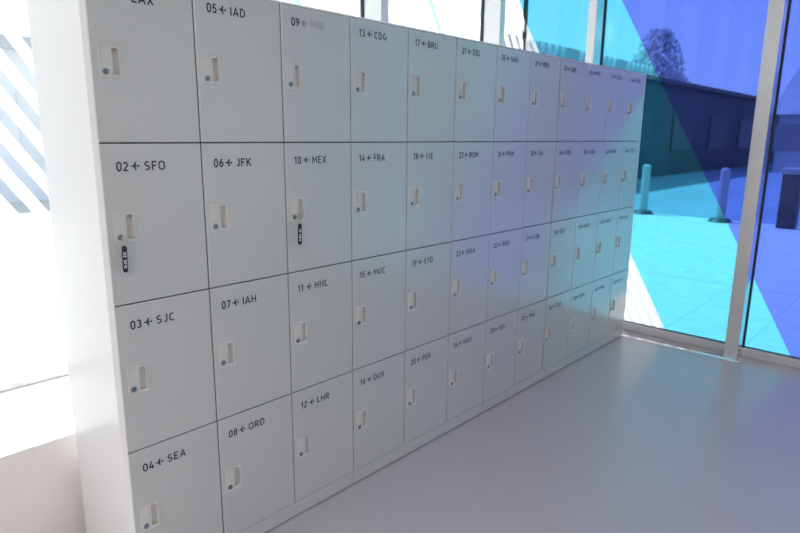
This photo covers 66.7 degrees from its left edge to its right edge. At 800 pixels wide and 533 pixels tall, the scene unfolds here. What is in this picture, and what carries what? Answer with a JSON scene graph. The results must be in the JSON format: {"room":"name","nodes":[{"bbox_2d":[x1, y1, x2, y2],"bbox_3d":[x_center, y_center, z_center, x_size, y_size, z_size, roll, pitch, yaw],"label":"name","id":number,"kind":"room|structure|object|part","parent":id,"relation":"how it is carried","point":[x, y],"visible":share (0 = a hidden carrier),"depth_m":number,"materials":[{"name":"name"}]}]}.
{"room":"locker room","nodes":[
{"label":"locker room","id":0,"kind":"room"},
{"bbox_2d":[0,435,87,532],"bbox_3d":[-1.486,0.761,2.192,0.605,0.400,7.600,12,16,42],"label":"wall","id":1,"kind":"structure","parent":0,"point":[41,489],"depth_m":2.05,"materials":[{"name":"white paint"}]},
{"bbox_2d":[0,0,68,391],"bbox_3d":[-1.406,-0.959,2.326,0.050,2.895,1.128,12,16,42],"label":"window","id":2,"kind":"structure","parent":1,"relation":"in","point":[7,245],"depth_m":2.44,"materials":[{"name":"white glass"}]},
{"bbox_3d":[-1.418,0.443,2.630,0.048,0.025,1.128,12,16,42],"label":"rail","id":3,"kind":"part","parent":2,"relation":"part of","materials":[{"name":"metal"}]},
{"bbox_2d":[0,374,74,458],"bbox_3d":[-1.483,0.563,2.148,0.606,0.005,7.600,12,16,42],"label":"trim","id":4,"kind":"structure","parent":1,"relation":"on","point":[38,414],"depth_m":2.22,"materials":[{"name":"white paint"}]},
{"bbox_2d":[279,0,359,16],"bbox_3d":[-0.597,-1.137,3.181,0.050,2.895,1.128,12,16,42],"label":"window","id":5,"kind":"structure","parent":1,"relation":"in","point":[313,3],"depth_m":3.40,"materials":[{"name":"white glass"}]},
{"bbox_2d":[360,0,388,22],"bbox_3d":[-0.147,-1.216,3.567,0.162,2.894,0.078,12,16,42],"label":"trim","id":6,"kind":"structure","parent":1,"relation":"attached to","point":[378,10],"depth_m":3.47,"materials":[{"name":"metal"}]},
{"bbox_2d":[389,0,480,40],"bbox_3d":[0.212,-1.314,4.036,0.050,2.895,1.128,12,16,42],"label":"window","id":7,"kind":"structure","parent":1,"relation":"in","point":[398,2],"depth_m":4.05,"materials":[{"name":"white glass"}]},
{"bbox_2d":[480,0,505,45],"bbox_3d":[0.661,-1.394,4.422,0.162,2.894,0.078,12,16,42],"label":"trim","id":8,"kind":"structure","parent":1,"relation":"attached to","point":[492,24],"depth_m":4.32,"materials":[{"name":"metal"}]},
{"bbox_2d":[504,0,523,49],"bbox_3d":[0.815,-1.447,4.673,0.050,2.895,0.522,12,16,42],"label":"window","id":9,"kind":"structure","parent":1,"relation":"in","point":[510,1],"depth_m":4.68,"materials":[{"name":"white glass"}]},
{"bbox_2d":[522,0,528,49],"bbox_3d":[0.981,-1.294,4.928,0.026,3.299,0.026,12,16,42],"label":"trim","id":10,"kind":"structure","parent":1,"relation":"attached to","point":[525,10],"depth_m":4.78,"materials":[{"name":"grey metal"}]},
{"bbox_2d":[525,24,539,52],"bbox_3d":[1.197,-1.245,4.712,0.592,3.300,0.035,12,16,42],"label":"window","id":11,"kind":"structure","parent":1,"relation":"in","point":[527,47],"depth_m":4.78,"materials":[{"name":"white glass"}]},
{"bbox_2d":[585,0,607,65],"bbox_3d":[1.395,-1.187,4.452,0.076,3.299,0.144,12,16,42],"label":"trim","id":12,"kind":"structure","parent":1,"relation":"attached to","point":[597,13],"depth_m":4.31,"materials":[{"name":"metal"}]},
{"bbox_2d":[622,0,768,351],"bbox_3d":[1.850,-1.111,4.121,1.070,3.300,0.035,12,16,42],"label":"window","id":13,"kind":"structure","parent":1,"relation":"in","point":[705,55],"depth_m":3.99,"materials":[{"name":"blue glass"}]},
{"bbox_3d":[1.835,0.470,4.463,1.070,0.062,0.032,12,16,42],"label":"rail","id":14,"kind":"part","parent":13,"relation":"part of","materials":[{"name":"metal"}]},
{"bbox_2d":[265,329,799,532],"bbox_3d":[1.111,1.478,0.009,7.588,0.030,7.780,12,16,42],"label":"floor","id":15,"kind":"structure","parent":0,"point":[640,433],"depth_m":2.73,"materials":[{"name":"plastic"}]},
{"bbox_2d":[26,0,352,532],"bbox_3d":[-0.632,0.050,2.129,0.395,1.831,0.905,12,16,42],"label":"lockers","id":16,"kind":"object","parent":15,"relation":"on","point":[210,378],"visible":1,"depth_m":1.88,"materials":[{"name":"grey metal"}]},
{"bbox_3d":[-0.755,-0.533,1.577,0.014,0.083,0.058,12,16,42],"label":"handle plate","id":17,"kind":"part","parent":16,"relation":"part of","materials":[{"name":"plastic"}]},
{"bbox_3d":[-0.759,-0.108,1.669,0.014,0.083,0.058,12,16,42],"label":"handle plate","id":18,"kind":"part","parent":16,"relation":"part of","materials":[{"name":"plastic"}]},
{"bbox_2d":[121,235,127,272],"bbox_3d":[-0.753,-0.035,1.656,0.014,0.103,0.029,-9,16,-38],"label":"key","id":19,"kind":"object","parent":16,"relation":"hanging from","point":[124,248],"visible":1,"depth_m":1.65,"materials":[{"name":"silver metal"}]},
{"bbox_3d":[-0.763,0.326,1.763,0.014,0.083,0.058,12,16,42],"label":"handle plate","id":20,"kind":"part","parent":16,"relation":"part of","materials":[{"name":"plastic"}]},
{"bbox_3d":[-0.692,-0.556,1.648,0.018,0.429,0.289,12,16,42],"label":"door","id":21,"kind":"part","parent":16,"relation":"part of","materials":[{"name":"white metal"}]},
{"bbox_3d":[-0.767,0.761,1.858,0.014,0.083,0.058,12,16,42],"label":"handle plate","id":22,"kind":"part","parent":16,"relation":"part of","materials":[{"name":"plastic"}]},
{"bbox_3d":[-0.696,-0.127,1.741,0.018,0.441,0.289,12,16,42],"label":"door","id":23,"kind":"part","parent":16,"relation":"part of","materials":[{"name":"white metal"}]},
{"bbox_3d":[-0.700,0.307,1.835,0.018,0.442,0.289,12,16,42],"label":"door","id":24,"kind":"part","parent":16,"relation":"part of","materials":[{"name":"white metal"}]},
{"bbox_3d":[-0.704,0.741,1.929,0.018,0.439,0.289,12,16,42],"label":"door","id":25,"kind":"part","parent":16,"relation":"part of","materials":[{"name":"white metal"}]},
{"bbox_3d":[-0.558,-0.579,1.785,0.014,0.083,0.058,12,16,42],"label":"handle plate","id":26,"kind":"part","parent":16,"relation":"part of","materials":[{"name":"plastic"}]},
{"bbox_3d":[-0.561,-0.152,1.877,0.014,0.083,0.058,12,16,42],"label":"handle plate","id":27,"kind":"part","parent":16,"relation":"part of","materials":[{"name":"plastic"}]},
{"bbox_3d":[-0.566,0.283,1.972,0.014,0.083,0.058,12,16,42],"label":"handle plate","id":28,"kind":"part","parent":16,"relation":"part of","materials":[{"name":"plastic"}]},
{"bbox_3d":[-0.570,0.718,2.066,0.014,0.083,0.058,12,16,42],"label":"handle plate","id":29,"kind":"part","parent":16,"relation":"part of","materials":[{"name":"plastic"}]},
{"bbox_3d":[-0.490,-0.600,1.861,0.018,0.429,0.297,12,16,42],"label":"door","id":30,"kind":"part","parent":16,"relation":"part of","materials":[{"name":"white metal"}]},
{"bbox_3d":[-0.494,-0.172,1.954,0.018,0.441,0.297,12,16,42],"label":"door","id":31,"kind":"part","parent":16,"relation":"part of","materials":[{"name":"white metal"}]},
{"bbox_3d":[-0.498,0.263,2.049,0.018,0.442,0.297,12,16,42],"label":"door","id":32,"kind":"part","parent":16,"relation":"part of","materials":[{"name":"white metal"}]},
{"bbox_3d":[-0.502,0.697,2.143,0.018,0.439,0.297,12,16,42],"label":"door","id":33,"kind":"part","parent":16,"relation":"part of","materials":[{"name":"white metal"}]},
{"bbox_3d":[-0.353,-0.626,2.001,0.014,0.083,0.058,12,16,42],"label":"handle plate","id":34,"kind":"part","parent":16,"relation":"part of","materials":[{"name":"plastic"}]},
{"bbox_3d":[-0.357,-0.198,2.094,0.014,0.083,0.058,12,16,42],"label":"handle plate","id":35,"kind":"part","parent":16,"relation":"part of","materials":[{"name":"plastic"}]},
{"bbox_2d":[295,215,301,244],"bbox_3d":[-0.347,-0.126,2.084,0.014,0.103,0.028,-9,16,-38],"label":"key","id":36,"kind":"object","parent":16,"relation":"hanging from","point":[298,217],"visible":1,"depth_m":2.08,"materials":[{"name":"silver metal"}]},
{"bbox_3d":[-0.361,0.238,2.188,0.014,0.083,0.058,12,16,42],"label":"handle plate","id":37,"kind":"part","parent":16,"relation":"part of","materials":[{"name":"plastic"}]},
{"bbox_3d":[-0.365,0.673,2.283,0.014,0.083,0.058,12,16,42],"label":"handle plate","id":38,"kind":"part","parent":16,"relation":"part of","materials":[{"name":"plastic"}]},
{"bbox_3d":[-0.285,-0.645,2.077,0.018,0.429,0.296,12,16,42],"label":"door","id":39,"kind":"part","parent":16,"relation":"part of","materials":[{"name":"white metal"}]},
{"bbox_3d":[-0.289,-0.217,2.170,0.018,0.441,0.296,12,16,42],"label":"door","id":40,"kind":"part","parent":16,"relation":"part of","materials":[{"name":"white metal"}]},
{"bbox_3d":[-0.293,0.218,2.265,0.018,0.442,0.296,12,16,42],"label":"door","id":41,"kind":"part","parent":16,"relation":"part of","materials":[{"name":"white metal"}]},
{"bbox_3d":[-0.297,0.652,2.359,0.018,0.439,0.296,12,16,42],"label":"door","id":42,"kind":"part","parent":16,"relation":"part of","materials":[{"name":"white metal"}]},
{"bbox_2d":[347,15,496,483],"bbox_3d":[-0.013,-0.086,2.783,0.395,1.831,0.916,12,16,42],"label":"lockers","id":43,"kind":"object","parent":15,"relation":"on","point":[422,102],"visible":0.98,"depth_m":2.58,"materials":[{"name":"grey metal"}]},
{"bbox_3d":[-0.149,-0.673,2.216,0.014,0.083,0.058,12,16,42],"label":"handle plate","id":44,"kind":"part","parent":43,"relation":"part of","materials":[{"name":"plastic"}]},
{"bbox_3d":[-0.153,-0.244,2.309,0.014,0.083,0.058,12,16,42],"label":"handle plate","id":45,"kind":"part","parent":43,"relation":"part of","materials":[{"name":"plastic"}]},
{"bbox_3d":[-0.157,0.193,2.404,0.014,0.083,0.058,12,16,42],"label":"handle plate","id":46,"kind":"part","parent":43,"relation":"part of","materials":[{"name":"plastic"}]},
{"bbox_3d":[-0.161,0.628,2.498,0.014,0.083,0.058,12,16,42],"label":"handle plate","id":47,"kind":"part","parent":43,"relation":"part of","materials":[{"name":"plastic"}]},
{"bbox_3d":[-0.091,0.607,2.577,0.018,0.439,0.302,12,16,42],"label":"door","id":48,"kind":"part","parent":43,"relation":"part of","materials":[{"name":"white metal"}]},
{"bbox_3d":[-0.087,0.173,2.483,0.018,0.442,0.302,12,16,42],"label":"door","id":49,"kind":"part","parent":43,"relation":"part of","materials":[{"name":"white metal"}]},
{"bbox_3d":[-0.083,-0.262,2.388,0.018,0.441,0.302,12,16,42],"label":"door","id":50,"kind":"part","parent":43,"relation":"part of","materials":[{"name":"white metal"}]},
{"bbox_3d":[-0.079,-0.691,2.296,0.018,0.429,0.302,12,16,42],"label":"door","id":51,"kind":"part","parent":43,"relation":"part of","materials":[{"name":"white metal"}]},
{"bbox_3d":[0.048,0.582,2.719,0.014,0.083,0.058,12,16,42],"label":"handle plate","id":52,"kind":"part","parent":43,"relation":"part of","materials":[{"name":"plastic"}]},
{"bbox_3d":[0.052,0.147,2.624,0.014,0.083,0.058,12,16,42],"label":"handle plate","id":53,"kind":"part","parent":43,"relation":"part of","materials":[{"name":"plastic"}]},
{"bbox_3d":[0.056,-0.290,2.529,0.014,0.083,0.058,12,16,42],"label":"handle plate","id":54,"kind":"part","parent":43,"relation":"part of","materials":[{"name":"plastic"}]},
{"bbox_3d":[0.060,-0.720,2.436,0.014,0.083,0.058,12,16,42],"label":"handle plate","id":55,"kind":"part","parent":43,"relation":"part of","materials":[{"name":"plastic"}]},
{"bbox_3d":[0.117,0.561,2.797,0.018,0.439,0.302,12,16,42],"label":"door","id":56,"kind":"part","parent":43,"relation":"part of","materials":[{"name":"white metal"}]},
{"bbox_3d":[0.121,0.127,2.703,0.018,0.442,0.302,12,16,42],"label":"door","id":57,"kind":"part","parent":43,"relation":"part of","materials":[{"name":"white metal"}]},
{"bbox_3d":[0.125,-0.308,2.608,0.018,0.441,0.302,12,16,42],"label":"door","id":58,"kind":"part","parent":43,"relation":"part of","materials":[{"name":"white metal"}]},
{"bbox_3d":[0.129,-0.736,2.515,0.018,0.429,0.302,12,16,42],"label":"door","id":59,"kind":"part","parent":43,"relation":"part of","materials":[{"name":"white metal"}]},
{"bbox_3d":[0.256,0.537,2.938,0.014,0.083,0.058,12,16,42],"label":"handle plate","id":60,"kind":"part","parent":43,"relation":"part of","materials":[{"name":"plastic"}]},
{"bbox_3d":[0.260,0.101,2.844,0.014,0.083,0.058,12,16,42],"label":"handle plate","id":61,"kind":"part","parent":43,"relation":"part of","materials":[{"name":"plastic"}]},
{"bbox_3d":[0.264,-0.336,2.749,0.014,0.083,0.058,12,16,42],"label":"handle plate","id":62,"kind":"part","parent":43,"relation":"part of","materials":[{"name":"plastic"}]},
{"bbox_3d":[0.268,-0.767,2.656,0.014,0.083,0.058,12,16,42],"label":"handle plate","id":63,"kind":"part","parent":43,"relation":"part of","materials":[{"name":"plastic"}]},
{"bbox_3d":[0.325,0.515,3.016,0.018,0.439,0.300,12,16,42],"label":"door","id":64,"kind":"part","parent":43,"relation":"part of","materials":[{"name":"white metal"}]},
{"bbox_3d":[0.329,0.081,2.922,0.018,0.442,0.300,12,16,42],"label":"door","id":65,"kind":"part","parent":43,"relation":"part of","materials":[{"name":"white metal"}]},
{"bbox_3d":[0.333,-0.353,2.828,0.018,0.441,0.300,12,16,42],"label":"door","id":66,"kind":"part","parent":43,"relation":"part of","materials":[{"name":"white metal"}]},
{"bbox_3d":[0.337,-0.782,2.735,0.018,0.429,0.300,12,16,42],"label":"door","id":67,"kind":"part","parent":43,"relation":"part of","materials":[{"name":"white metal"}]},
{"bbox_2d":[482,45,586,411],"bbox_3d":[0.604,-0.222,3.435,0.395,1.831,0.898,12,16,42],"label":"lockers","id":68,"kind":"object","parent":15,"relation":"on","point":[539,97],"visible":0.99,"depth_m":3.25,"materials":[{"name":"grey metal"}]},
{"bbox_3d":[0.463,0.491,3.157,0.014,0.083,0.058,12,16,42],"label":"handle plate","id":69,"kind":"part","parent":68,"relation":"part of","materials":[{"name":"plastic"}]},
{"bbox_3d":[0.467,0.056,3.063,0.014,0.083,0.058,12,16,42],"label":"handle plate","id":70,"kind":"part","parent":68,"relation":"part of","materials":[{"name":"plastic"}]},
{"bbox_3d":[0.471,-0.381,2.968,0.014,0.083,0.058,12,16,42],"label":"handle plate","id":71,"kind":"part","parent":68,"relation":"part of","materials":[{"name":"plastic"}]},
{"bbox_3d":[0.530,0.470,3.233,0.018,0.439,0.295,12,16,42],"label":"door","id":72,"kind":"part","parent":68,"relation":"part of","materials":[{"name":"white metal"}]},
{"bbox_3d":[0.475,-0.812,2.874,0.014,0.083,0.058,12,16,42],"label":"handle plate","id":73,"kind":"part","parent":68,"relation":"part of","materials":[{"name":"plastic"}]},
{"bbox_3d":[0.534,0.036,3.139,0.018,0.442,0.295,12,16,42],"label":"door","id":74,"kind":"part","parent":68,"relation":"part of","materials":[{"name":"white metal"}]},
{"bbox_3d":[0.538,-0.399,3.044,0.018,0.441,0.295,12,16,42],"label":"door","id":75,"kind":"part","parent":68,"relation":"part of","materials":[{"name":"white metal"}]},
{"bbox_3d":[0.542,-0.827,2.951,0.018,0.429,0.295,12,16,42],"label":"door","id":76,"kind":"part","parent":68,"relation":"part of","materials":[{"name":"white metal"}]},
{"bbox_3d":[0.666,0.446,3.372,0.014,0.083,0.058,12,16,42],"label":"handle plate","id":77,"kind":"part","parent":68,"relation":"part of","materials":[{"name":"plastic"}]},
{"bbox_3d":[0.670,0.011,3.277,0.014,0.083,0.058,12,16,42],"label":"handle plate","id":78,"kind":"part","parent":68,"relation":"part of","materials":[{"name":"plastic"}]},
{"bbox_3d":[0.674,-0.425,3.183,0.014,0.083,0.058,12,16,42],"label":"handle plate","id":79,"kind":"part","parent":68,"relation":"part of","materials":[{"name":"plastic"}]},
{"bbox_3d":[0.733,0.425,3.448,0.018,0.439,0.296,12,16,42],"label":"door","id":80,"kind":"part","parent":68,"relation":"part of","materials":[{"name":"white metal"}]},
{"bbox_3d":[0.737,-0.009,3.354,0.018,0.442,0.296,12,16,42],"label":"door","id":81,"kind":"part","parent":68,"relation":"part of","materials":[{"name":"white metal"}]},
{"bbox_3d":[0.678,-0.856,3.089,0.014,0.083,0.058,12,16,42],"label":"handle plate","id":82,"kind":"part","parent":68,"relation":"part of","materials":[{"name":"plastic"}]},
{"bbox_3d":[0.741,-0.443,3.259,0.018,0.441,0.296,12,16,42],"label":"door","id":83,"kind":"part","parent":68,"relation":"part of","materials":[{"name":"white metal"}]},
{"bbox_3d":[0.745,-0.872,3.167,0.018,0.429,0.296,12,16,42],"label":"door","id":84,"kind":"part","parent":68,"relation":"part of","materials":[{"name":"white metal"}]},
{"bbox_3d":[0.870,0.402,3.587,0.014,0.083,0.058,12,16,42],"label":"handle plate","id":85,"kind":"part","parent":68,"relation":"part of","materials":[{"name":"plastic"}]},
{"bbox_3d":[0.874,-0.034,3.493,0.014,0.083,0.058,12,16,42],"label":"handle plate","id":86,"kind":"part","parent":68,"relation":"part of","materials":[{"name":"plastic"}]},
{"bbox_3d":[0.937,0.380,3.663,0.018,0.439,0.294,12,16,42],"label":"door","id":87,"kind":"part","parent":68,"relation":"part of","materials":[{"name":"white metal"}]},
{"bbox_3d":[0.878,-0.469,3.398,0.014,0.083,0.058,12,16,42],"label":"handle plate","id":88,"kind":"part","parent":68,"relation":"part of","materials":[{"name":"plastic"}]},
{"bbox_3d":[0.941,-0.053,3.569,0.018,0.442,0.294,12,16,42],"label":"door","id":89,"kind":"part","parent":68,"relation":"part of","materials":[{"name":"white metal"}]},
{"bbox_3d":[0.882,-0.900,3.305,0.014,0.083,0.058,12,16,42],"label":"handle plate","id":90,"kind":"part","parent":68,"relation":"part of","materials":[{"name":"plastic"}]},
{"bbox_3d":[0.945,-0.488,3.475,0.018,0.441,0.294,12,16,42],"label":"door","id":91,"kind":"part","parent":68,"relation":"part of","materials":[{"name":"white metal"}]},
{"bbox_3d":[0.949,-0.917,3.382,0.018,0.429,0.294,12,16,42],"label":"door","id":92,"kind":"part","parent":68,"relation":"part of","materials":[{"name":"white metal"}]},
{"bbox_2d":[565,63,645,365],"bbox_3d":[1.203,-0.353,4.067,0.395,1.831,0.861,12,16,42],"label":"lockers","id":93,"kind":"object","parent":15,"relation":"on","point":[614,97],"visible":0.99,"depth_m":3.90,"materials":[{"name":"grey metal"}]},
{"bbox_3d":[1.073,0.357,3.802,0.014,0.083,0.058,12,16,42],"label":"handle plate","id":94,"kind":"part","parent":93,"relation":"part of","materials":[{"name":"plastic"}]},
{"bbox_3d":[1.077,-0.078,3.708,0.014,0.083,0.058,12,16,42],"label":"handle plate","id":95,"kind":"part","parent":93,"relation":"part of","materials":[{"name":"plastic"}]},
{"bbox_3d":[1.138,0.336,3.876,0.018,0.439,0.289,12,16,42],"label":"door","id":96,"kind":"part","parent":93,"relation":"part of","materials":[{"name":"white metal"}]},
{"bbox_3d":[1.081,-0.513,3.614,0.014,0.083,0.058,12,16,42],"label":"handle plate","id":97,"kind":"part","parent":93,"relation":"part of","materials":[{"name":"plastic"}]},
{"bbox_3d":[1.142,-0.098,3.782,0.018,0.442,0.289,12,16,42],"label":"door","id":98,"kind":"part","parent":93,"relation":"part of","materials":[{"name":"white metal"}]},
{"bbox_3d":[1.085,-0.943,3.521,0.014,0.083,0.058,12,16,42],"label":"handle plate","id":99,"kind":"part","parent":93,"relation":"part of","materials":[{"name":"plastic"}]},
{"bbox_3d":[1.146,-0.532,3.688,0.018,0.441,0.289,12,16,42],"label":"door","id":100,"kind":"part","parent":93,"relation":"part of","materials":[{"name":"white metal"}]},
{"bbox_3d":[1.274,0.313,4.014,0.014,0.083,0.058,12,16,42],"label":"handle plate","id":101,"kind":"part","parent":93,"relation":"part of","materials":[{"name":"plastic"}]},
{"bbox_3d":[1.150,-0.961,3.595,0.018,0.429,0.289,12,16,42],"label":"door","id":102,"kind":"part","parent":93,"relation":"part of","materials":[{"name":"white metal"}]},
{"bbox_3d":[1.278,-0.122,3.920,0.014,0.083,0.058,12,16,42],"label":"handle plate","id":103,"kind":"part","parent":93,"relation":"part of","materials":[{"name":"plastic"}]},
{"bbox_3d":[1.339,0.292,4.088,0.018,0.439,0.290,12,16,42],"label":"door","id":104,"kind":"part","parent":93,"relation":"part of","materials":[{"name":"white metal"}]},
{"bbox_3d":[1.282,-0.557,3.826,0.014,0.083,0.058,12,16,42],"label":"handle plate","id":105,"kind":"part","parent":93,"relation":"part of","materials":[{"name":"plastic"}]},
{"bbox_3d":[1.343,-0.142,3.994,0.018,0.442,0.290,12,16,42],"label":"door","id":106,"kind":"part","parent":93,"relation":"part of","materials":[{"name":"white metal"}]},
{"bbox_3d":[1.286,-0.984,3.733,0.014,0.083,0.058,12,16,42],"label":"handle plate","id":107,"kind":"part","parent":93,"relation":"part of","materials":[{"name":"plastic"}]},
{"bbox_3d":[1.347,-0.577,3.900,0.018,0.441,0.290,12,16,42],"label":"door","id":108,"kind":"part","parent":93,"relation":"part of","materials":[{"name":"white metal"}]},
{"bbox_3d":[1.474,0.269,4.226,0.014,0.083,0.058,12,16,42],"label":"handle plate","id":109,"kind":"part","parent":93,"relation":"part of","materials":[{"name":"plastic"}]},
{"bbox_3d":[1.351,-1.005,3.807,0.018,0.429,0.290,12,16,42],"label":"door","id":110,"kind":"part","parent":93,"relation":"part of","materials":[{"name":"white metal"}]},
{"bbox_3d":[1.529,0.250,4.289,0.018,0.439,0.260,12,16,42],"label":"door","id":111,"kind":"part","parent":93,"relation":"part of","materials":[{"name":"white metal"}]},
{"bbox_3d":[1.478,-0.167,4.131,0.014,0.083,0.058,12,16,42],"label":"handle plate","id":112,"kind":"part","parent":93,"relation":"part of","materials":[{"name":"plastic"}]},
{"bbox_3d":[1.533,-0.184,4.195,0.018,0.442,0.260,12,16,42],"label":"door","id":113,"kind":"part","parent":93,"relation":"part of","materials":[{"name":"white metal"}]},
{"bbox_3d":[1.482,-0.601,4.037,0.014,0.083,0.058,12,16,42],"label":"handle plate","id":114,"kind":"part","parent":93,"relation":"part of","materials":[{"name":"plastic"}]},
{"bbox_3d":[1.537,-0.618,4.100,0.018,0.441,0.260,12,16,42],"label":"door","id":115,"kind":"part","parent":93,"relation":"part of","materials":[{"name":"white metal"}]},
{"bbox_3d":[1.486,-1.026,3.945,0.014,0.083,0.058,12,16,42],"label":"handle plate","id":116,"kind":"part","parent":93,"relation":"part of","materials":[{"name":"plastic"}]},
{"bbox_3d":[1.541,-1.047,4.007,0.018,0.429,0.260,12,16,42],"label":"door","id":117,"kind":"part","parent":93,"relation":"part of","materials":[{"name":"white metal"}]},
{"bbox_2d":[723,0,791,359],"bbox_3d":[2.231,-1.015,3.697,0.095,3.299,0.144,12,16,42],"label":"window frame","id":118,"kind":"structure","parent":15,"relation":"on","point":[778,15],"depth_m":3.75,"materials":[{"name":"metal"}]},
{"bbox_2d":[741,0,799,368],"bbox_3d":[2.697,-0.937,3.356,1.081,3.300,0.035,12,16,42],"label":"window","id":119,"kind":"structure","parent":15,"relation":"on","point":[777,270],"depth_m":3.80,"materials":[{"name":"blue glass"}]},
{"bbox_3d":[2.682,0.644,3.698,1.081,0.062,0.032,12,16,42],"label":"rail","id":120,"kind":"part","parent":119,"relation":"part of","materials":[{"name":"metal"}]},
{"label":"outside","id":121,"kind":"structure","parent":0,"visible":0},
{"bbox_2d":[0,199,789,381],"bbox_3d":[-24.666,3.225,-8.952,100.000,0.050,71.350,12,16,42],"label":"pavement","id":122,"kind":"structure","parent":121,"point":[685,265],"depth_m":6.17,"materials":[{"name":"concrete"}]},
{"bbox_2d":[0,34,48,201],"bbox_3d":[-11.447,-2.889,11.833,4.400,3.330,17.400,12,16,42],"label":"building","id":123,"kind":"structure","parent":122,"relation":"on","point":[7,48],"depth_m":12.67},
{"bbox_2d":[634,164,652,214],"bbox_3d":[4.713,-1.486,11.690,0.400,0.940,0.400,12,16,42],"label":"bollard","id":124,"kind":"object","parent":122,"relation":"on","point":[646,172],"visible":0.97,"depth_m":11.63,"materials":[{"name":"metal"}]},
{"bbox_3d":[4.713,-1.516,11.683,0.150,0.880,0.150,12,16,42],"label":"post","id":125,"kind":"part","parent":124,"relation":"part of","materials":[{"name":"metal"}]},
{"bbox_2d":[708,202,726,222],"bbox_3d":[5.660,-1.252,10.648,0.400,0.940,0.400,12,16,42],"label":"bollard","id":126,"kind":"object","parent":122,"relation":"on","point":[719,218],"visible":0.38,"depth_m":10.66,"materials":[{"name":"metal"}]},
{"bbox_3d":[5.660,-1.281,10.642,0.150,0.880,0.150,12,16,42],"label":"post","id":127,"kind":"part","parent":126,"relation":"part of","materials":[{"name":"metal"}]},
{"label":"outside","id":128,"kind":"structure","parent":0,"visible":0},
{"bbox_2d":[634,171,716,218],"bbox_3d":[32.291,-13.966,72.812,130.000,0.045,128.650,12,16,42],"label":"road","id":129,"kind":"structure","parent":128,"point":[685,194],"depth_m":15.46,"materials":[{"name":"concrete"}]},
{"bbox_2d":[532,51,702,178],"bbox_3d":[22.334,-8.616,39.244,4.900,3.545,62.400,12,16,42],"label":"building","id":130,"kind":"structure","parent":129,"relation":"on","point":[665,146],"depth_m":22.82,"materials":[{"name":"blue"}]},
{"bbox_2d":[504,34,652,74],"bbox_3d":[6.423,-6.978,20.875,0.200,0.749,11.500,12,16,42],"label":"screen","id":131,"kind":"object","parent":130,"relation":"on","point":[543,47],"visible":0.28,"depth_m":20.16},
{"bbox_2d":[631,41,657,75],"bbox_3d":[17.064,-11.568,40.833,3.711,8.546,3.820,12,16,42],"label":"tree","id":132,"kind":"object","parent":129,"relation":"on","point":[644,57],"visible":0.04,"depth_m":40.12,"materials":[{"name":"green plant"}]}
]}

